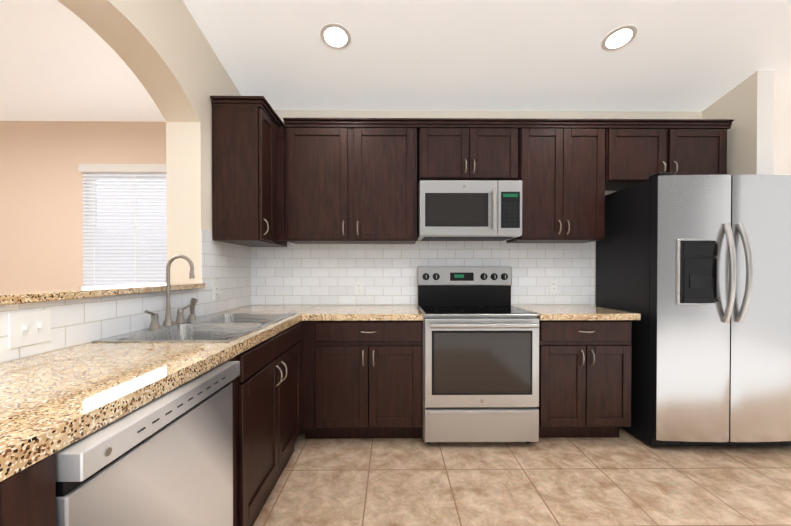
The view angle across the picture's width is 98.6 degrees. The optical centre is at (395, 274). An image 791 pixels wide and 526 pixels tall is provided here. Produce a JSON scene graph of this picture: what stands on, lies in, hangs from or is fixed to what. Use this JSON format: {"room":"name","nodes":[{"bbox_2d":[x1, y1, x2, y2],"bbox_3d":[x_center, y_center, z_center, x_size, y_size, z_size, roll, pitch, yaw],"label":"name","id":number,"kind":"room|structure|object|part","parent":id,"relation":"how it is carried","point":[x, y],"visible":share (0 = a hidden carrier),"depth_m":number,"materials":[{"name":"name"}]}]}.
{"room":"kitchen","nodes":[
{"label":"kitchen","id":0,"kind":"room"},
{"bbox_2d":[0,121,165,290],"bbox_3d":[-4.154,-0.485,3.943,5.620,3.300,0.120,0,0,0],"label":"wall","id":1,"kind":"structure","parent":0,"point":[41,212],"depth_m":3.86,"materials":[{"name":"beige paint"}]},
{"bbox_2d":[87,176,166,232],"bbox_3d":[-2.944,-0.460,3.929,1.280,1.410,0.150,0,0,0],"label":"dining room window","id":2,"kind":"structure","parent":1,"relation":"in","point":[125,197],"depth_m":3.99,"materials":[{"name":"white"}]},
{"bbox_2d":[78,164,166,286],"bbox_3d":[-2.943,-0.525,3.865,1.260,1.458,0.053,0,0,0],"label":"window blinds","id":3,"kind":"object","parent":2,"relation":"attached to","point":[122,255],"visible":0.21,"depth_m":3.86,"materials":[{"name":"white plastic"}]},
{"bbox_2d":[0,0,165,121],"bbox_3d":[-4.146,-1.771,-0.068,5.810,0.100,8.120,0,0,0],"label":"ceiling","id":4,"kind":"structure","parent":0,"point":[59,61],"depth_m":2.95,"materials":[{"name":"white paint"}]},
{"bbox_2d":[57,0,241,282],"bbox_3d":[-1.334,-0.612,1.266,0.216,3.600,3.520,0,0,0],"label":"wall","id":5,"kind":"structure","parent":0,"point":[164,51],"depth_m":2.10,"materials":[{"name":"beige paint"}]},
{"bbox_2d":[0,283,204,304],"bbox_3d":[-1.351,0.073,1.536,0.305,0.030,1.236,0,0,0],"label":"bar","id":6,"kind":"object","parent":5,"relation":"on","point":[7,297],"visible":0.96,"depth_m":1.36,"materials":[{"name":"stone"}]},
{"bbox_2d":[0,229,250,363],"bbox_3d":[-1.224,0.003,1.409,0.006,0.573,2.994,0,0,0],"label":"backsplash","id":7,"kind":"structure","parent":5,"relation":"attached to","point":[224,265],"depth_m":1.60,"materials":[{"name":"tile"}]},
{"bbox_2d":[8,309,50,348],"bbox_3d":[-1.210,0.177,1.133,0.016,0.114,0.132,0,0,0],"label":"light switch","id":8,"kind":"object","parent":7,"relation":"attached to","point":[27,328],"visible":1,"depth_m":1.12,"materials":[{"name":"white plastic"}]},
{"bbox_2d":[213,283,218,299],"bbox_3d":[-1.225,0.114,2.324,0.007,0.114,0.072,0,0,0],"label":"electrical outlet","id":9,"kind":"object","parent":7,"relation":"attached to","point":[215,291],"visible":1,"depth_m":2.32,"materials":[{"name":"white plastic"}]},
{"bbox_2d":[210,96,286,246],"bbox_3d":[-1.048,-0.712,2.575,0.363,0.953,0.653,0,0,0],"label":"upper cabinet","id":10,"kind":"object","parent":5,"relation":"attached to","point":[244,186],"visible":1,"depth_m":2.27,"materials":[{"name":"brown wood"}]},
{"bbox_2d":[183,0,790,174],"bbox_3d":[2.848,-1.892,0.680,8.190,2.000,9.500,0,0,0],"label":"ceiling","id":11,"kind":"structure","parent":0,"point":[553,55],"depth_m":2.34,"materials":[{"name":"white paint"}]},
{"bbox_2d":[320,23,350,49],"bbox_3d":[-0.388,-1.543,2.206,0.200,0.042,0.196,0,0,0],"label":"recessed light","id":12,"kind":"object","parent":11,"relation":"in","point":[336,36],"visible":1,"depth_m":2.20,"materials":[{"name":"white"}]},
{"bbox_2d":[601,25,637,51],"bbox_3d":[1.460,-1.543,2.221,0.200,0.042,0.196,0,0,0],"label":"recessed light","id":13,"kind":"object","parent":11,"relation":"in","point":[619,37],"visible":1,"depth_m":2.22,"materials":[{"name":"white"}]},
{"bbox_2d":[274,110,701,305],"bbox_3d":[0.656,-0.527,2.983,4.224,3.400,0.120,0,0,0],"label":"wall","id":14,"kind":"structure","parent":0,"point":[281,114],"depth_m":2.92,"materials":[{"name":"beige paint"}]},
{"bbox_2d":[276,127,416,243],"bbox_3d":[-0.380,-0.697,2.733,1.087,0.865,0.353,0,0,0],"label":"upper cabinet","id":15,"kind":"object","parent":14,"relation":"attached to","point":[350,185],"depth_m":2.60,"materials":[{"name":"brown wood"}]},
{"bbox_3d":[-0.886,-0.694,2.597,0.072,0.862,0.020,0,0,0],"label":"wall cabinet filler panel","id":16,"kind":"part","parent":15,"relation":"part of","materials":[{"name":"brown wood"}]},
{"bbox_2d":[283,118,733,137],"bbox_3d":[0.864,-1.158,2.743,3.425,0.057,0.344,0,0,0],"label":"crown molding","id":17,"kind":"structure","parent":15,"relation":"on","point":[417,123],"depth_m":2.59,"materials":[{"name":"brown wood"}]},
{"bbox_2d":[251,241,595,305],"bbox_3d":[0.239,-0.010,2.921,2.970,0.573,0.006,0,0,0],"label":"backsplash","id":18,"kind":"structure","parent":14,"relation":"attached to","point":[312,274],"depth_m":2.92,"materials":[{"name":"tile"}]},
{"bbox_2d":[355,282,362,294],"bbox_3d":[-0.315,0.114,2.911,0.070,0.114,0.007,0,0,0],"label":"electrical outlet","id":19,"kind":"object","parent":18,"relation":"attached to","point":[358,288],"visible":1,"depth_m":2.91,"materials":[{"name":"white plastic"}]},
{"bbox_2d":[549,280,557,292],"bbox_3d":[1.360,0.099,2.925,0.070,0.114,0.007,0,0,0],"label":"electrical outlet","id":20,"kind":"object","parent":18,"relation":"attached to","point":[553,286],"visible":1,"depth_m":2.92,"materials":[{"name":"white plastic"}]},
{"bbox_2d":[417,128,517,187],"bbox_3d":[0.564,-0.935,2.738,0.764,0.390,0.353,0,0,0],"label":"upper cabinet","id":21,"kind":"object","parent":14,"relation":"attached to","point":[467,153],"visible":1,"depth_m":2.60,"materials":[{"name":"brown wood"}]},
{"bbox_2d":[417,180,521,240],"bbox_3d":[0.560,-0.496,2.694,0.764,0.417,0.450,0,0,0],"label":"microwave","id":22,"kind":"object","parent":21,"relation":"attached to","point":[469,210],"visible":1,"depth_m":2.52,"materials":[{"name":"silver metal"}]},
{"bbox_2d":[506,128,604,242],"bbox_3d":[1.285,-0.701,2.747,0.658,0.857,0.353,0,0,0],"label":"upper cabinet","id":23,"kind":"object","parent":14,"relation":"attached to","point":[561,174],"visible":1,"depth_m":2.61,"materials":[{"name":"brown wood"}]},
{"bbox_2d":[605,129,726,190],"bbox_3d":[2.094,-0.927,2.751,0.935,0.405,0.353,0,0,0],"label":"upper cabinet","id":24,"kind":"object","parent":14,"relation":"attached to","point":[634,156],"visible":0.79,"depth_m":2.62,"materials":[{"name":"brown wood"}]},
{"bbox_2d":[253,427,790,525],"bbox_3d":[-0.057,1.222,0.732,14.000,0.060,9.600,0,0,0],"label":"floor","id":25,"kind":"structure","parent":0,"point":[625,478],"depth_m":1.92,"materials":[{"name":"tile"}]},
{"bbox_2d":[0,454,55,525],"bbox_3d":[-0.914,0.759,0.564,0.596,0.870,0.106,0,0,0],"label":"peninsula end panel","id":26,"kind":"object","parent":25,"relation":"on","point":[27,496],"visible":0.8,"depth_m":0.57,"materials":[{"name":"brown wood"}]},
{"bbox_2d":[53,361,239,525],"bbox_3d":[-0.877,0.758,0.950,0.603,0.866,0.652,0,0,0],"label":"dishwasher","id":27,"kind":"object","parent":25,"relation":"on","point":[166,459],"visible":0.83,"depth_m":0.87,"materials":[{"name":"silver metal"}]},
{"bbox_2d":[227,323,300,525],"bbox_3d":[-0.923,0.749,1.778,0.597,0.870,0.990,0,0,0],"label":"base cabinet","id":28,"kind":"object","parent":25,"relation":"on","point":[266,390],"visible":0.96,"depth_m":1.58,"materials":[{"name":"brown wood"}]},
{"bbox_2d":[0,305,640,481],"bbox_3d":[0.221,0.290,1.703,2.887,0.045,2.434,0,0,0],"label":"countertop","id":29,"kind":"structure","parent":28,"relation":"on","point":[52,402],"depth_m":0.95,"materials":[{"name":"stone"}]},
{"bbox_2d":[144,255,197,328],"bbox_3d":[-1.121,0.078,1.786,0.162,0.365,0.409,0,0,0],"label":"faucet","id":30,"kind":"object","parent":29,"relation":"on","point":[155,324],"visible":1,"depth_m":1.75,"materials":[{"name":"silver metal"}]},
{"bbox_2d":[91,313,295,341],"bbox_3d":[-0.946,0.348,1.837,0.550,0.174,0.950,0,0,0],"label":"sink","id":31,"kind":"object","parent":29,"relation":"in","point":[220,327],"visible":0.5,"depth_m":1.82,"materials":[{"name":"silver metal"}]},
{"bbox_2d":[298,321,317,438],"bbox_3d":[-0.603,0.744,2.368,0.094,0.870,0.181,0,0,0],"label":"cabinet filler","id":32,"kind":"object","parent":25,"relation":"on","point":[307,376],"visible":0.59,"depth_m":2.32,"materials":[{"name":"brown wood"}]},
{"bbox_2d":[314,321,422,438],"bbox_3d":[-0.186,0.742,2.597,0.741,0.870,0.651,0,0,0],"label":"base cabinet","id":33,"kind":"object","parent":25,"relation":"on","point":[368,379],"visible":0.96,"depth_m":2.31,"materials":[{"name":"brown wood"}]},
{"bbox_2d":[417,267,538,443],"bbox_3d":[0.581,0.554,2.567,0.782,1.245,0.689,0,0,0],"label":"range","id":34,"kind":"object","parent":25,"relation":"on","point":[480,358],"visible":0.96,"depth_m":2.29,"materials":[{"name":"silver metal"}]},
{"bbox_2d":[537,320,631,437],"bbox_3d":[1.300,0.742,2.610,0.645,0.870,0.651,0,0,0],"label":"base cabinet","id":35,"kind":"object","parent":25,"relation":"on","point":[584,378],"visible":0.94,"depth_m":2.32,"materials":[{"name":"brown wood"}]},
{"bbox_2d":[596,172,790,446],"bbox_3d":[2.237,0.249,2.522,1.042,1.854,0.782,0,0,0],"label":"refrigerator","id":36,"kind":"object","parent":25,"relation":"on","point":[694,271],"visible":0.98,"depth_m":2.22,"materials":[{"name":"silver metal"}]},
{"bbox_2d":[702,70,774,174],"bbox_3d":[2.708,-0.524,2.717,0.126,3.400,0.447,0,0,0],"label":"wall","id":37,"kind":"structure","parent":0,"point":[747,105],"depth_m":2.54,"materials":[{"name":"beige paint"}]}
]}

